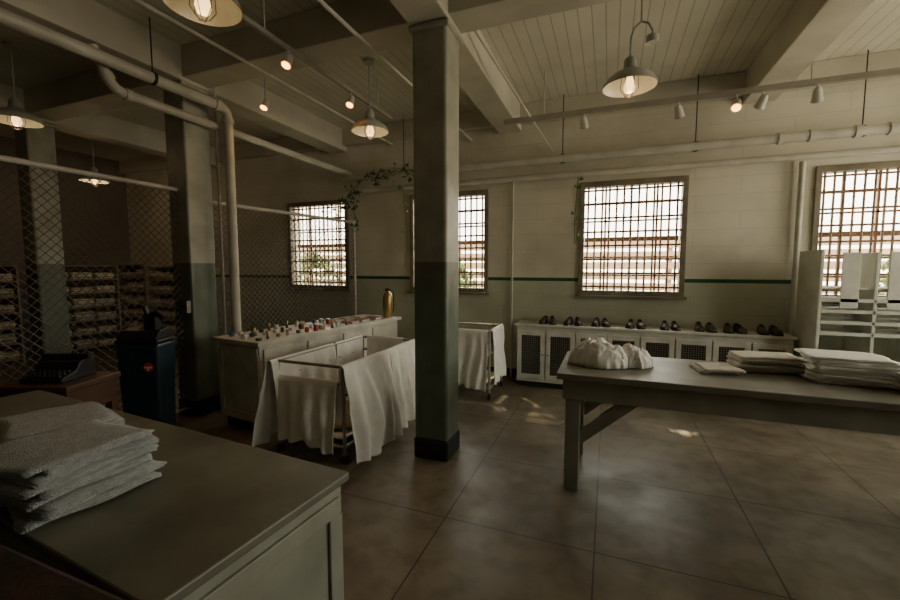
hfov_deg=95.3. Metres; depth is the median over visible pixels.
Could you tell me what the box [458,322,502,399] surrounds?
cart
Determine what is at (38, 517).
folded towel
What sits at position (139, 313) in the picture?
folded garment
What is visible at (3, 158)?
fence
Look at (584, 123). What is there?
track spotlight
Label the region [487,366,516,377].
baseboard
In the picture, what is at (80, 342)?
folded garment
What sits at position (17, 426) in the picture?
folded towel
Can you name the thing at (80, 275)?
folded garment
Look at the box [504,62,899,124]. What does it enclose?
track
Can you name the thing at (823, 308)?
shelf
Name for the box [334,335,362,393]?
sheet
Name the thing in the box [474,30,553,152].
pipe
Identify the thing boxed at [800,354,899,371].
folded cloth
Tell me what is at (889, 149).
pipe
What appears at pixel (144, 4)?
pipe
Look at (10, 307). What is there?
folded garment
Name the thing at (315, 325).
jar
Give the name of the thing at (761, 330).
shoe
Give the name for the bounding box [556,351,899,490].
work table
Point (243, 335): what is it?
cup
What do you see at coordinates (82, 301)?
folded garment
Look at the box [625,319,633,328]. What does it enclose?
shoe
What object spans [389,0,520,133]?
ceiling beam
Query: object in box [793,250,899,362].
rack
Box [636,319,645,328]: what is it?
shoe
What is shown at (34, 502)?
folded towel
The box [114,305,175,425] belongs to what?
trash bin
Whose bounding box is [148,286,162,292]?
folded garment
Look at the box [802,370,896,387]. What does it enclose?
folded cloth
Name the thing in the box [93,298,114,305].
folded garment
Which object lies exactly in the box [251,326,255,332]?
jar
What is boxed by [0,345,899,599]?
floor
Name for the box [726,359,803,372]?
folded cloth
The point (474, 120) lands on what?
ceiling beam
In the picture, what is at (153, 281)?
shelving unit
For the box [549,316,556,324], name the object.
shoe
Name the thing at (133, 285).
folded garment
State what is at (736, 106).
track spotlight
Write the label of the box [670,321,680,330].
shoe
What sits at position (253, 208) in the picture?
fence
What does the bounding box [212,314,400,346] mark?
countertop
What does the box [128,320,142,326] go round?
folded garment
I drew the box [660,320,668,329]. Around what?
shoe
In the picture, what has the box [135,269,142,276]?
folded garment
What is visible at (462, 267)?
shrub
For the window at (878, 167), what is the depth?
4.50 m
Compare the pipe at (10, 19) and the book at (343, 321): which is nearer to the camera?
the pipe at (10, 19)
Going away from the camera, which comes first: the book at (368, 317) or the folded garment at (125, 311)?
the book at (368, 317)
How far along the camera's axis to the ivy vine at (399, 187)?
6.23 m
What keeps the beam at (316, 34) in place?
attached to the wall at (66, 158)
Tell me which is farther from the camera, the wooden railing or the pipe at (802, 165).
the pipe at (802, 165)
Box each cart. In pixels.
[277,336,411,464]
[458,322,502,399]
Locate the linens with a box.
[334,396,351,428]
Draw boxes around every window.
[287,199,351,290]
[407,189,489,294]
[575,175,688,299]
[810,160,899,304]
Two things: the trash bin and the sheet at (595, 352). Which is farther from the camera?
the trash bin
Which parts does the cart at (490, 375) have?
rail, frame, leg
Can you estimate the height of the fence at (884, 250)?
2.350 m
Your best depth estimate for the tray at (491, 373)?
5.26 m
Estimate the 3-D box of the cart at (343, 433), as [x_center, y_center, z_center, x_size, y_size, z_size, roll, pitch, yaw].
[-0.930,0.873,4.033,0.700,0.813,1.380,2,5,21]
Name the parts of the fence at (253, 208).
rail, post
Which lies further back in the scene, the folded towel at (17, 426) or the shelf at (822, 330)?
the shelf at (822, 330)
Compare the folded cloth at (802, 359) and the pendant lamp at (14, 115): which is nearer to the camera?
the folded cloth at (802, 359)
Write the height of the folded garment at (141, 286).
0.156 m
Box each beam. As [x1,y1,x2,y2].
[0,0,346,153]
[0,0,614,133]
[0,82,220,167]
[119,49,899,173]
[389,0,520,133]
[742,0,874,104]
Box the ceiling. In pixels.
[0,0,899,160]
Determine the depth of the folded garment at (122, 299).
8.44 m
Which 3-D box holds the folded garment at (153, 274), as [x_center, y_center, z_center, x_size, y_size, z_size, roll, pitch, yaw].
[-5.781,-0.495,8.180,0.265,0.158,0.361,2,5,20]
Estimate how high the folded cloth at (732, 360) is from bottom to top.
0.020 m
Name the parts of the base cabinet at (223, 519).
frame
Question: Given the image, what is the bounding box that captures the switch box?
[182,300,190,312]
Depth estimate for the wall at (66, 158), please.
7.89 m
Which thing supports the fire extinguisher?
on the counter at (242, 362)
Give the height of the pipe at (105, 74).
0.371 m
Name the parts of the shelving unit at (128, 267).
panel, shelf, shelf, shelf, shelf, panel, panel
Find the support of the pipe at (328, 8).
attached to the wall at (741, 218)
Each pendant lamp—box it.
[0,41,43,129]
[78,139,109,185]
[162,0,242,26]
[351,57,388,138]
[602,0,658,97]
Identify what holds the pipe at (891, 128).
hanging from the ceiling
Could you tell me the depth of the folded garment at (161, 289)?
7.94 m
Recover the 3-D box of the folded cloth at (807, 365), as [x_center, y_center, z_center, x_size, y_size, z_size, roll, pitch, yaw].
[2.575,0.436,2.676,0.457,0.022,0.346,2,5,22]
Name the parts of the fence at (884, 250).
post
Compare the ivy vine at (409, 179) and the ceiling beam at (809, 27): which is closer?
the ceiling beam at (809, 27)
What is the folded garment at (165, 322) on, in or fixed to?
on the shelving unit at (153, 281)
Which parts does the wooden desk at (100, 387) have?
leg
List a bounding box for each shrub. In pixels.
[302,251,345,284]
[461,263,479,287]
[879,250,898,294]
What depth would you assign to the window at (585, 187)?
5.29 m
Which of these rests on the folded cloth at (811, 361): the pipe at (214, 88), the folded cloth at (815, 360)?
the folded cloth at (815, 360)
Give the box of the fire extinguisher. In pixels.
[383,288,393,317]
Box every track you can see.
[241,0,392,119]
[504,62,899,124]
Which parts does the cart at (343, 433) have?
frame, leg, rail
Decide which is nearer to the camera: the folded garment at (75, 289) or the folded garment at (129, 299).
the folded garment at (75, 289)
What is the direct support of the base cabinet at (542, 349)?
on the floor
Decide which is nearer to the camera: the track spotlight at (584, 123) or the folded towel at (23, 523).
the folded towel at (23, 523)
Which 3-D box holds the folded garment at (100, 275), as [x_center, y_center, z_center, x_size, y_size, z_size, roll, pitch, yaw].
[-6.909,-0.481,8.093,0.350,0.114,0.328,2,5,21]
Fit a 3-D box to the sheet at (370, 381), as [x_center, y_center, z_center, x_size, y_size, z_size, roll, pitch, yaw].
[-0.644,0.891,3.581,0.263,0.791,0.752,2,5,21]
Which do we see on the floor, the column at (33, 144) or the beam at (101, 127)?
the column at (33, 144)
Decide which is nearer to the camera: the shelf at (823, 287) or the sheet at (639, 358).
the sheet at (639, 358)
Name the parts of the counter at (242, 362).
frame, door, door, door, door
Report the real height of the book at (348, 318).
0.030 m
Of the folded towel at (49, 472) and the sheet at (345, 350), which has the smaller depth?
the folded towel at (49, 472)
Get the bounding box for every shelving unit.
[0,265,25,362]
[64,265,121,351]
[112,264,163,329]
[144,266,176,347]
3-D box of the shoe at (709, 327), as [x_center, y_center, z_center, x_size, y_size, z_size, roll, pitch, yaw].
[3.047,0.320,4.784,0.100,0.094,0.257,2,5,20]
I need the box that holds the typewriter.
[19,353,95,382]
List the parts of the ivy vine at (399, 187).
stem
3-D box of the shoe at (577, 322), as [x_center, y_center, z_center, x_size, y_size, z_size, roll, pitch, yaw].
[1.661,0.276,5.324,0.100,0.094,0.257,1,5,13]
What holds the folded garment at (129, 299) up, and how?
on the shelving unit at (128, 267)
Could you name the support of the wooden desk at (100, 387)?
on the floor
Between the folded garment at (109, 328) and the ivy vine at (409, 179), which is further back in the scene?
the folded garment at (109, 328)
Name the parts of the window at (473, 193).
sill, sash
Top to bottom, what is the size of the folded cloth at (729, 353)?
0.021 m
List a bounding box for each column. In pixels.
[14,121,70,369]
[159,80,220,415]
[408,17,462,461]
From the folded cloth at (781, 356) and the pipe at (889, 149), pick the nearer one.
the folded cloth at (781, 356)
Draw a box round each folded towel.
[0,401,115,443]
[0,419,154,478]
[0,434,158,489]
[0,444,158,499]
[0,452,151,512]
[0,459,159,514]
[0,460,166,521]
[6,471,161,534]
[35,447,156,501]
[37,436,144,475]
[106,408,124,423]
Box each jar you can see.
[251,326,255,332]
[298,323,303,328]
[313,323,317,330]
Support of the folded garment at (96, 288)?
on the shelving unit at (115, 279)
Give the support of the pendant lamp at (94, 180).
hanging from the ceiling
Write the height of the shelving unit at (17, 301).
1.640 m
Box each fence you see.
[0,155,188,412]
[212,200,356,335]
[302,236,899,294]
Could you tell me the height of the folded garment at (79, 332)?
0.105 m
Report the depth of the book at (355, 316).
5.62 m
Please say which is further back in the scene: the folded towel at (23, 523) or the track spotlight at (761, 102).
the track spotlight at (761, 102)
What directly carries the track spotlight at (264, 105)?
hanging from the ceiling
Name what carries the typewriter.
on the wooden desk at (100, 387)
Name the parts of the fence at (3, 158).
rail, rail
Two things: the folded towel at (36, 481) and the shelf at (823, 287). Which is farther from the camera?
the shelf at (823, 287)
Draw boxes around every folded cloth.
[689,364,740,374]
[695,362,745,372]
[726,355,800,366]
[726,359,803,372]
[727,362,799,374]
[728,352,802,364]
[728,358,804,370]
[729,350,801,361]
[794,348,899,365]
[794,357,899,373]
[798,361,899,376]
[799,372,896,389]
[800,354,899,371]
[800,365,899,383]
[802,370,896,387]
[812,359,899,367]
[813,371,899,381]
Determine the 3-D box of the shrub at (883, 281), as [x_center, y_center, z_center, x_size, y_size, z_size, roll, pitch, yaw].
[6.259,0.242,5.452,1.245,2.344,1.229,2,5,21]
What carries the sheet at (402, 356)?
hanging from the cart at (343, 433)
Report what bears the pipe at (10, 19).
attached to the wall
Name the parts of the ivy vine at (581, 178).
stem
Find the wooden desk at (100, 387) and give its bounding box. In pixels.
[0,371,120,410]
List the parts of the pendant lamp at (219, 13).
bulb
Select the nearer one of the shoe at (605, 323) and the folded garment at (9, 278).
the shoe at (605, 323)
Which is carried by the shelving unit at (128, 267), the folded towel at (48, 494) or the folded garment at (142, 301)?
the folded garment at (142, 301)
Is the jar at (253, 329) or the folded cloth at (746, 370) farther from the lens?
the jar at (253, 329)
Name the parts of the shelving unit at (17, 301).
panel, shelf, shelf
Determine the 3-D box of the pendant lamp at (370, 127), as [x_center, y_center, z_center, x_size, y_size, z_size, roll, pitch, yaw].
[-0.864,-2.149,4.409,0.400,0.822,0.400,2,5,21]
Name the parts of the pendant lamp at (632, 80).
bulb, lamp shade, stem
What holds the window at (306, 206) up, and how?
in the wall at (741, 218)
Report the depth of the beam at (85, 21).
3.87 m
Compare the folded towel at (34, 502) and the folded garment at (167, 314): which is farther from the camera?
the folded garment at (167, 314)
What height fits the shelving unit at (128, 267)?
1.660 m
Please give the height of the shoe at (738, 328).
0.094 m
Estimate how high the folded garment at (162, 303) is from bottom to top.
0.122 m
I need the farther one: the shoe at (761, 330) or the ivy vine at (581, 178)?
the ivy vine at (581, 178)
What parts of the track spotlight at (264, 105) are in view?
ceiling rod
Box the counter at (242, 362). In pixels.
[212,314,400,429]
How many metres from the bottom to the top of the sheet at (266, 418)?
0.791 m
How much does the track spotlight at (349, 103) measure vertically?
0.154 m
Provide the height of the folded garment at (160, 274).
0.135 m
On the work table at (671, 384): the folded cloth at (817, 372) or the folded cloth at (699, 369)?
the folded cloth at (699, 369)
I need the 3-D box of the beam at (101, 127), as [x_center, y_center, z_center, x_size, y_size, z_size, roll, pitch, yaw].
[-5.883,-2.365,4.023,0.320,0.330,8.000,2,5,21]
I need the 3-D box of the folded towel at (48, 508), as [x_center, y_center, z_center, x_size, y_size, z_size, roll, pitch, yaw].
[-1.179,0.551,1.301,0.362,0.022,0.342,2,5,18]
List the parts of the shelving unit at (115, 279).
panel, shelf, shelf, shelf, shelf, shelf, shelf, shelf, panel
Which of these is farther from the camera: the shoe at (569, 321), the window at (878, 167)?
the shoe at (569, 321)
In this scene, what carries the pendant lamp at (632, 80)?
hanging from the ceiling
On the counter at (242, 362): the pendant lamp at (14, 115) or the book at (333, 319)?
the book at (333, 319)
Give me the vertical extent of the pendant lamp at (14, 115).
0.822 m
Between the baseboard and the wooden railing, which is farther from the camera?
the baseboard
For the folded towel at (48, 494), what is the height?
0.022 m
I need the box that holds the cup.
[239,333,246,338]
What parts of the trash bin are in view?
lid, lid handle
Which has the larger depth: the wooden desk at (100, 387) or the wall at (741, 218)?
the wall at (741, 218)
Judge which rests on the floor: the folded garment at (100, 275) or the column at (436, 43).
the column at (436, 43)
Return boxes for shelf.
[819,327,899,334]
[820,316,899,322]
[821,306,899,311]
[822,286,887,289]
[822,296,886,299]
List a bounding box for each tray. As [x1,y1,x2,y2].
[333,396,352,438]
[486,370,493,383]
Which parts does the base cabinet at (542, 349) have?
door, door, door, door, door, door, door, door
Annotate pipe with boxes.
[0,7,241,333]
[88,43,352,174]
[133,0,392,145]
[213,87,226,334]
[316,0,472,141]
[340,50,899,181]
[344,145,899,193]
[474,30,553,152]
[510,182,513,377]
[788,161,805,335]
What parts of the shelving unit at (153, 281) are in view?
panel, shelf, shelf, shelf, shelf, panel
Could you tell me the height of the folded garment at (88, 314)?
0.160 m
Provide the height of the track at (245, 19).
0.398 m
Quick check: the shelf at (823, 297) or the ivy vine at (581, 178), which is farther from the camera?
the ivy vine at (581, 178)
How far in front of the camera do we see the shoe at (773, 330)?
4.51 m
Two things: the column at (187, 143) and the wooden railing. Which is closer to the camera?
the wooden railing
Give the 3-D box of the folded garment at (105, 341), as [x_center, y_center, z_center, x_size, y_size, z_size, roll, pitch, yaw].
[-6.911,0.822,8.196,0.347,0.100,0.326,2,5,23]
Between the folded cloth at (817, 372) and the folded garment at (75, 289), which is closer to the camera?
the folded cloth at (817, 372)
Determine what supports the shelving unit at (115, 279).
on the floor
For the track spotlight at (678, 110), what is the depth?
4.17 m
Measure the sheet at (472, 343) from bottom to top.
0.728 m
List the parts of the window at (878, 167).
sill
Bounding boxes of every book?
[331,318,343,322]
[338,317,354,319]
[341,320,358,323]
[350,315,365,317]
[354,318,369,321]
[364,316,380,319]
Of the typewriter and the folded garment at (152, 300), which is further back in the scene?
the folded garment at (152, 300)
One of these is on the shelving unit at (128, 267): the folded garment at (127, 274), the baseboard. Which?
the folded garment at (127, 274)
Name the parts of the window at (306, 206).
sill, sash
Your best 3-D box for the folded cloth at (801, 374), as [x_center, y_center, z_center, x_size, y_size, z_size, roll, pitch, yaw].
[2.571,0.515,2.682,0.432,0.022,0.326,2,5,22]
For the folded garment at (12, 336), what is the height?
0.158 m
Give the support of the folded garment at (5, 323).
on the shelving unit at (17, 301)
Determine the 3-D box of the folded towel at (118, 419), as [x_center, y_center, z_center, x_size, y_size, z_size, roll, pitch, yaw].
[-1.577,0.500,1.657,0.388,0.024,0.340,3,5,29]
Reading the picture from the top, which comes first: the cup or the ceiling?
the ceiling
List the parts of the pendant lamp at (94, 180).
stem, lamp shade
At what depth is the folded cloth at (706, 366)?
2.87 m
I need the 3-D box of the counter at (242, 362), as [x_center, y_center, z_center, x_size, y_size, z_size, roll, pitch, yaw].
[-1.538,0.752,4.994,0.704,0.900,2.300,2,5,28]
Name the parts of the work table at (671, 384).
leg, leg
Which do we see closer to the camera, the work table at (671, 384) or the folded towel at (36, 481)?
the folded towel at (36, 481)
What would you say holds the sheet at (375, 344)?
hanging from the cart at (343, 433)
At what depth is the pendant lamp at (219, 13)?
2.39 m
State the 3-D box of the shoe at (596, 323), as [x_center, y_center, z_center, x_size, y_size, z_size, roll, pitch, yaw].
[1.875,0.281,5.266,0.100,0.094,0.257,2,5,25]
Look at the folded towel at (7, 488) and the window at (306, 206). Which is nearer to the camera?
the folded towel at (7, 488)
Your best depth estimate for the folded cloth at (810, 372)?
2.54 m
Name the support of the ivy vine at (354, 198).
hanging from the ivy vine at (409, 179)
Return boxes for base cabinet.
[0,390,348,599]
[515,320,797,388]
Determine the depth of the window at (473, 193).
6.07 m
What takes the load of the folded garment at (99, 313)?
on the shelving unit at (115, 279)
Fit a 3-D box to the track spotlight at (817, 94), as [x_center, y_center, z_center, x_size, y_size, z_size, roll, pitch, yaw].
[3.404,-1.905,3.792,0.100,0.170,0.119,2,5,21]
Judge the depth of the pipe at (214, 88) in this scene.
4.47 m
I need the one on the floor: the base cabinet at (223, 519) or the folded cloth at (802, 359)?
the base cabinet at (223, 519)
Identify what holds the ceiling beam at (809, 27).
attached to the wall at (741, 218)
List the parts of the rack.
upright panel, upright panel, upright panel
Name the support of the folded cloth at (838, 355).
on the folded cloth at (815, 360)
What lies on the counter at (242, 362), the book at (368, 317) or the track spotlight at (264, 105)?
the book at (368, 317)
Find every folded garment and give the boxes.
[0,274,12,280]
[0,288,13,296]
[0,304,14,312]
[0,321,15,328]
[0,333,16,344]
[0,350,19,360]
[65,272,91,278]
[67,298,94,306]
[68,287,92,292]
[68,311,95,320]
[70,338,97,348]
[71,327,95,334]
[86,285,114,291]
[91,273,113,278]
[91,324,116,331]
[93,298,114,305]
[94,311,116,318]
[96,337,115,344]
[120,295,137,302]
[121,308,141,315]
[125,272,141,276]
[125,282,143,289]
[126,297,139,302]
[127,309,138,315]
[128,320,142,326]
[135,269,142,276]
[135,283,143,290]
[136,295,144,303]
[137,309,143,316]
[147,271,171,278]
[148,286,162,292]
[149,298,170,305]
[158,272,172,279]
[159,286,170,292]
[159,299,173,305]
[161,310,174,318]
[161,321,175,324]
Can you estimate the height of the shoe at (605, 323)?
0.094 m
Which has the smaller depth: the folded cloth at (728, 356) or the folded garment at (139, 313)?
the folded cloth at (728, 356)
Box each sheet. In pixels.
[252,343,338,446]
[277,374,341,453]
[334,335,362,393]
[339,349,402,463]
[367,335,403,355]
[388,339,414,427]
[458,328,487,391]
[489,324,505,384]
[567,337,627,368]
[622,343,653,368]
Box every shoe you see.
[539,315,548,323]
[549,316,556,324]
[563,316,573,325]
[574,317,581,325]
[591,317,599,326]
[601,318,610,326]
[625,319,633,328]
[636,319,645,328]
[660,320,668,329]
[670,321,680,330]
[694,321,703,331]
[705,322,717,332]
[723,323,733,333]
[733,323,747,333]
[756,324,768,334]
[768,325,783,335]
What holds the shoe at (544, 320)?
on the base cabinet at (542, 349)
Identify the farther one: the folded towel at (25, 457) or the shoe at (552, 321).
the shoe at (552, 321)
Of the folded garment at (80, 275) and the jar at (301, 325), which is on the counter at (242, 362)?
the jar at (301, 325)
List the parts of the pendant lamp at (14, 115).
ceiling plate, stem, bulb, lamp shade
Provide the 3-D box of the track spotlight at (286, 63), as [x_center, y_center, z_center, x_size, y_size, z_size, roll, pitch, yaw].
[-1.357,-2.008,3.415,0.088,0.154,0.109,2,5,21]
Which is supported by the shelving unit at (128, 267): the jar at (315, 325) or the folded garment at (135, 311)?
the folded garment at (135, 311)
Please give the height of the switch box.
0.130 m
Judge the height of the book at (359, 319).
0.030 m
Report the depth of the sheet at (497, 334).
5.10 m
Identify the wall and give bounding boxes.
[0,136,130,357]
[126,78,899,368]
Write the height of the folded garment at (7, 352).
0.117 m
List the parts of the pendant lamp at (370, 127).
ceiling plate, stem, lamp shade, bulb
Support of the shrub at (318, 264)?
on the ground
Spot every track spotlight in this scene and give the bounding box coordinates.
[260,76,268,110]
[280,50,292,69]
[345,93,354,107]
[580,114,588,128]
[674,102,684,118]
[730,94,741,111]
[753,91,767,109]
[810,84,823,103]
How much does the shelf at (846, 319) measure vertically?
0.016 m
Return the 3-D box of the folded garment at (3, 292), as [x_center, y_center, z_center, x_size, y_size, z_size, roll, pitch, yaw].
[-7.449,-0.120,6.720,0.352,0.132,0.331,2,5,24]
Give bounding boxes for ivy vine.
[321,162,413,218]
[347,190,361,231]
[398,184,407,256]
[571,170,582,243]
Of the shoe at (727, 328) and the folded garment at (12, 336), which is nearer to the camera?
the shoe at (727, 328)
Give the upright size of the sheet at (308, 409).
0.583 m
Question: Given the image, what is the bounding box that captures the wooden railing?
[0,544,123,599]
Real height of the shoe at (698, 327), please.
0.094 m
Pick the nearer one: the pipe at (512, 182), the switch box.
the switch box

